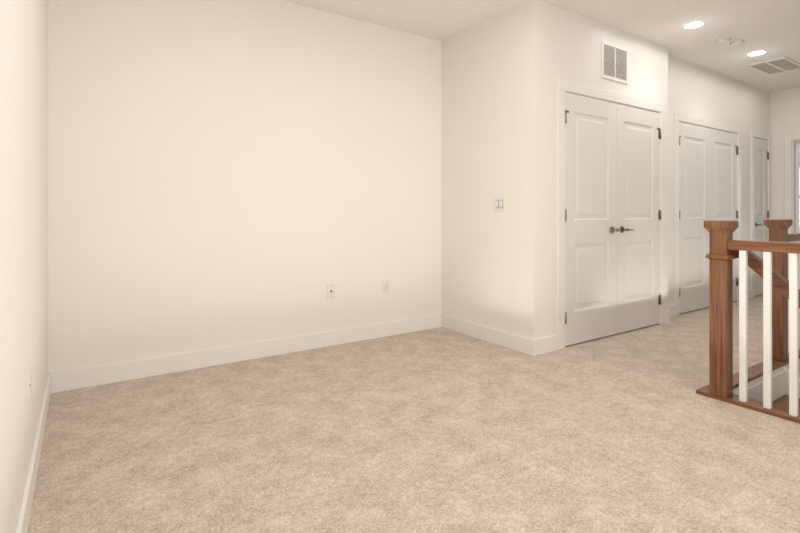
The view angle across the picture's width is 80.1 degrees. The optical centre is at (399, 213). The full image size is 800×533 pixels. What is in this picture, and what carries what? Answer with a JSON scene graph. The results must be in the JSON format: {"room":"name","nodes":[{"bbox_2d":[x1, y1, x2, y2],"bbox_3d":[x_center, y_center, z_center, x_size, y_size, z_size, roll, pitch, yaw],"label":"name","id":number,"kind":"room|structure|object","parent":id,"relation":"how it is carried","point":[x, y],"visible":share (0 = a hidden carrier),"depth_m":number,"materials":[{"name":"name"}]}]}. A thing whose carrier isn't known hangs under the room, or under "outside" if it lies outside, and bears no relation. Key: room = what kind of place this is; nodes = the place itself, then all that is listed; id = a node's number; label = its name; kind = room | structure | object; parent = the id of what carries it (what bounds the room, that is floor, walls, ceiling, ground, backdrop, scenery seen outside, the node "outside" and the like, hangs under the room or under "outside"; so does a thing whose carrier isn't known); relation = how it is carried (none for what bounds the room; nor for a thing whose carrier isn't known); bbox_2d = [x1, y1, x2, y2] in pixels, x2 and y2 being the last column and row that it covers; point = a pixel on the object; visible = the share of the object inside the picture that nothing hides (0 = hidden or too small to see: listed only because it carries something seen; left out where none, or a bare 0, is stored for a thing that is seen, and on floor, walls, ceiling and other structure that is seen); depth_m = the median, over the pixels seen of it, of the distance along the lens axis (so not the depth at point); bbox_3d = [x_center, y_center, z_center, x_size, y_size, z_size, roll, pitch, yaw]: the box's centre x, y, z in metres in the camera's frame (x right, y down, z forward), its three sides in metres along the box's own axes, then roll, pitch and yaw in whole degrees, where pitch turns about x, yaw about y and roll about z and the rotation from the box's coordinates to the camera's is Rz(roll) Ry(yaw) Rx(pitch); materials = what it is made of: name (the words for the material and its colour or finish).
{"room":"upstairs loft landing","nodes":[
{"label":"upstairs loft landing","id":0,"kind":"room"},
{"bbox_2d":[0,0,47,532],"bbox_3d":[-0.493,-0.130,0.307,0.150,3.006,6.300,0,0,-34],"label":"wall","id":1,"kind":"structure","parent":0,"point":[23,186],"depth_m":1.57,"materials":[{"name":"white paint"}]},
{"bbox_2d":[27,367,30,403],"bbox_3d":[-1.374,0.635,1.766,0.009,0.115,0.070,0,0,-34],"label":"duplex electrical outlet","id":2,"kind":"object","parent":1,"relation":"attached to","point":[28,384],"visible":1,"depth_m":1.75,"materials":[{"name":"white plastic"}]},
{"bbox_2d":[15,372,54,532],"bbox_3d":[-0.424,1.013,0.353,0.016,0.120,6.000,0,0,-34],"label":"baseboard","id":3,"kind":"structure","parent":1,"relation":"attached to","point":[27,500],"depth_m":1.88,"materials":[{"name":"paint"}]},
{"bbox_2d":[48,0,441,372],"bbox_3d":[1.177,-0.130,5.125,7.986,3.006,0.150,0,0,-34],"label":"wall","id":4,"kind":"structure","parent":0,"point":[223,173],"depth_m":3.43,"materials":[{"name":"white paint"}]},
{"bbox_2d":[55,314,442,392],"bbox_3d":[-0.835,1.013,3.679,2.974,0.120,0.014,0,0,-34],"label":"baseboard","id":5,"kind":"structure","parent":4,"relation":"attached to","point":[62,381],"depth_m":3.40,"materials":[{"name":"paint"}]},
{"bbox_2d":[327,284,334,298],"bbox_3d":[-0.557,0.630,3.864,0.070,0.115,0.017,0,0,-34],"label":"outlet","id":6,"kind":"object","parent":4,"relation":"attached to","point":[330,290],"visible":1,"depth_m":3.86,"materials":[{"name":"white plastic"}]},
{"bbox_2d":[383,280,389,292],"bbox_3d":[-0.120,0.638,4.161,0.070,0.115,0.009,0,0,-34],"label":"outlet","id":7,"kind":"object","parent":4,"relation":"attached to","point":[386,286],"visible":1,"depth_m":4.16,"materials":[{"name":"white plastic"}]},
{"bbox_2d":[28,294,799,532],"bbox_3d":[2.825,1.223,2.528,8.136,0.300,6.300,0,0,-34],"label":"floor","id":8,"kind":"structure","parent":0,"point":[440,430],"depth_m":2.20,"materials":[{"name":"beige carpet"}]},
{"bbox_2d":[696,385,799,423],"bbox_3d":[2.776,1.062,1.442,0.127,0.022,3.450,0,0,-34],"label":"trim","id":9,"kind":"structure","parent":8,"relation":"on","point":[777,411],"depth_m":2.62,"materials":[{"name":"brown wood"}]},
{"bbox_2d":[704,219,799,416],"bbox_3d":[4.092,1.404,2.389,3.404,2.728,3.391,0,0,-34],"label":"balustrade","id":10,"kind":"object","parent":9,"relation":"on","point":[777,268],"visible":1,"depth_m":2.72,"materials":[{"name":"brown wood"}]},
{"bbox_2d":[733,349,799,388],"bbox_3d":[3.262,1.062,3.784,3.241,0.022,0.097,0,0,-34],"label":"trim","id":11,"kind":"structure","parent":8,"relation":"on","point":[755,371],"depth_m":3.19,"materials":[{"name":"brown wood"}]},
{"bbox_2d":[442,4,520,335],"bbox_3d":[0.719,-0.280,4.139,0.120,2.706,0.978,0,0,-34],"label":"wall","id":12,"kind":"structure","parent":0,"point":[481,160],"depth_m":4.04,"materials":[{"name":"white paint"}]},
{"bbox_2d":[443,315,538,355],"bbox_3d":[0.709,1.013,4.034,0.018,0.120,1.082,0,0,-34],"label":"baseboard","id":13,"kind":"structure","parent":12,"relation":"attached to","point":[528,346],"depth_m":3.93,"materials":[{"name":"paint"}]},
{"bbox_2d":[494,197,504,210],"bbox_3d":[0.811,-0.078,3.882,0.014,0.116,0.116,0,0,-34],"label":"switch plate","id":14,"kind":"object","parent":12,"relation":"attached to","point":[499,203],"visible":1,"depth_m":3.88,"materials":[{"name":"white plastic"}]},
{"bbox_2d":[284,0,799,91],"bbox_3d":[2.825,-1.708,2.528,8.136,0.150,6.300,0,0,-34],"label":"ceiling","id":15,"kind":"structure","parent":0,"point":[772,27],"depth_m":4.03,"materials":[{"name":"paint"}]},
{"bbox_2d":[682,21,705,28],"bbox_3d":[2.541,-1.629,4.119,0.184,0.006,0.184,0,0,-34],"label":"recessed light","id":16,"kind":"object","parent":15,"relation":"in","point":[693,24],"visible":1,"depth_m":4.10,"materials":[{"name":"paint"}]},
{"bbox_2d":[714,37,735,44],"bbox_3d":[3.031,-1.614,4.471,0.131,0.038,0.131,0,0,11],"label":"smoke detector","id":17,"kind":"object","parent":15,"relation":"attached to","point":[726,40],"depth_m":4.45,"materials":[{"name":"white plastic"}]},
{"bbox_2d":[731,39,743,46],"bbox_3d":[3.200,-1.613,4.524,0.115,0.040,0.115,0,0,-40],"label":"smoke detector","id":18,"kind":"object","parent":15,"relation":"attached to","point":[738,43],"depth_m":4.49,"materials":[{"name":"white plastic"}]},
{"bbox_2d":[746,50,767,55],"bbox_3d":[3.629,-1.629,4.847,0.184,0.006,0.184,0,0,-34],"label":"recessed light","id":19,"kind":"object","parent":15,"relation":"in","point":[758,53],"visible":0.98,"depth_m":4.84,"materials":[{"name":"paint"}]},
{"bbox_2d":[747,57,799,74],"bbox_3d":[4.161,-1.627,5.263,0.600,0.012,0.340,0,0,-34],"label":"ceiling vent","id":20,"kind":"object","parent":15,"relation":"in","point":[777,65],"visible":1,"depth_m":5.25,"materials":[{"name":"metal"}]},
{"bbox_2d":[521,0,667,339],"bbox_3d":[1.759,-0.280,4.245,1.966,2.706,0.236,0,0,-34],"label":"wall","id":21,"kind":"structure","parent":0,"point":[559,43],"depth_m":3.70,"materials":[{"name":"white paint"}]},
{"bbox_2d":[565,92,618,345],"bbox_3d":[1.617,0.044,3.990,0.726,2.034,0.096,0,0,-34],"label":"closet door","id":22,"kind":"structure","parent":21,"relation":"in","point":[591,229],"depth_m":4.00,"materials":[{"name":"paint"}]},
{"bbox_2d":[557,78,664,349],"bbox_3d":[1.880,0.004,4.252,1.618,2.138,0.137,0,0,-34],"label":"trim","id":23,"kind":"structure","parent":21,"relation":"attached to","point":[563,86],"depth_m":3.79,"materials":[{"name":"paint"}]},
{"bbox_2d":[601,41,627,83],"bbox_3d":[1.889,-1.322,4.183,0.394,0.310,0.012,0,0,-34],"label":"air vent","id":24,"kind":"object","parent":21,"relation":"in","point":[614,62],"visible":1,"depth_m":4.18,"materials":[{"name":"metal"}]},
{"bbox_2d":[617,104,660,333],"bbox_3d":[2.223,0.044,4.395,0.726,2.034,0.096,0,0,-34],"label":"closet door","id":25,"kind":"structure","parent":21,"relation":"in","point":[638,217],"depth_m":4.40,"materials":[{"name":"paint"}]},
{"bbox_2d":[665,305,675,320],"bbox_3d":[2.736,1.013,4.874,0.359,0.120,0.038,0,0,-34],"label":"baseboard","id":26,"kind":"structure","parent":21,"relation":"attached to","point":[671,312],"depth_m":4.92,"materials":[{"name":"paint"}]},
{"bbox_2d":[668,56,770,305],"bbox_3d":[3.747,-0.280,5.645,2.896,2.706,0.120,0,0,-34],"label":"wall","id":27,"kind":"structure","parent":0,"point":[698,91],"depth_m":5.52,"materials":[{"name":"white paint"}]},
{"bbox_2d":[679,122,709,313],"bbox_3d":[3.244,0.044,5.217,0.712,2.034,0.096,0,0,-34],"label":"closet door","id":28,"kind":"structure","parent":27,"relation":"in","point":[694,177],"depth_m":5.22,"materials":[{"name":"paint"}]},
{"bbox_2d":[674,112,740,315],"bbox_3d":[3.501,0.004,5.476,1.590,2.138,0.137,0,0,-34],"label":"trim","id":29,"kind":"structure","parent":27,"relation":"attached to","point":[693,120],"depth_m":5.01,"materials":[{"name":"paint"}]},
{"bbox_2d":[710,128,737,300],"bbox_3d":[3.837,0.044,5.615,0.712,2.034,0.096,0,0,-34],"label":"closet door","id":30,"kind":"structure","parent":27,"relation":"in","point":[723,172],"depth_m":5.64,"materials":[{"name":"paint"}]},
{"bbox_2d":[748,289,751,298],"bbox_3d":[4.324,1.013,5.951,0.318,0.120,0.014,0,0,-34],"label":"baseboard","id":31,"kind":"structure","parent":27,"relation":"attached to","point":[749,290],"depth_m":5.99,"materials":[{"name":"paint"}]},
{"bbox_2d":[751,130,770,297],"bbox_3d":[4.679,0.004,6.265,0.631,2.138,0.137,0,0,-34],"label":"trim","id":32,"kind":"structure","parent":27,"relation":"attached to","point":[760,135],"depth_m":6.06,"materials":[{"name":"paint"}]},
{"bbox_2d":[754,138,768,295],"bbox_3d":[4.723,0.044,6.208,0.458,2.034,0.096,0,0,-34],"label":"closet door","id":33,"kind":"structure","parent":27,"relation":"in","point":[761,158],"depth_m":6.22,"materials":[{"name":"paint"}]},
{"bbox_2d":[733,358,799,401],"bbox_3d":[4.350,2.599,2.120,3.284,3.048,3.925,0,0,-34],"label":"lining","id":34,"kind":"object","parent":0,"point":[754,381],"depth_m":3.25,"materials":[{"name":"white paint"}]},
{"bbox_2d":[734,366,799,411],"bbox_3d":[3.329,2.636,1.592,0.959,3.117,3.985,0,0,-34],"label":"wall","id":35,"kind":"structure","parent":34,"relation":"attached to","point":[780,384],"depth_m":3.22,"materials":[{"name":"white paint"}]},
{"bbox_2d":[771,87,799,218],"bbox_3d":[6.396,-0.130,4.399,0.120,3.006,5.138,0,0,-34],"label":"wall","id":36,"kind":"structure","parent":0,"point":[785,111],"depth_m":6.31,"materials":[{"name":"white paint"}]},
{"bbox_2d":[785,133,799,232],"bbox_3d":[5.400,-0.202,5.855,0.155,1.660,1.095,0,0,-34],"label":"window","id":37,"kind":"structure","parent":36,"relation":"in","point":[792,176],"depth_m":6.22,"materials":[{"name":"paint"}]}
]}

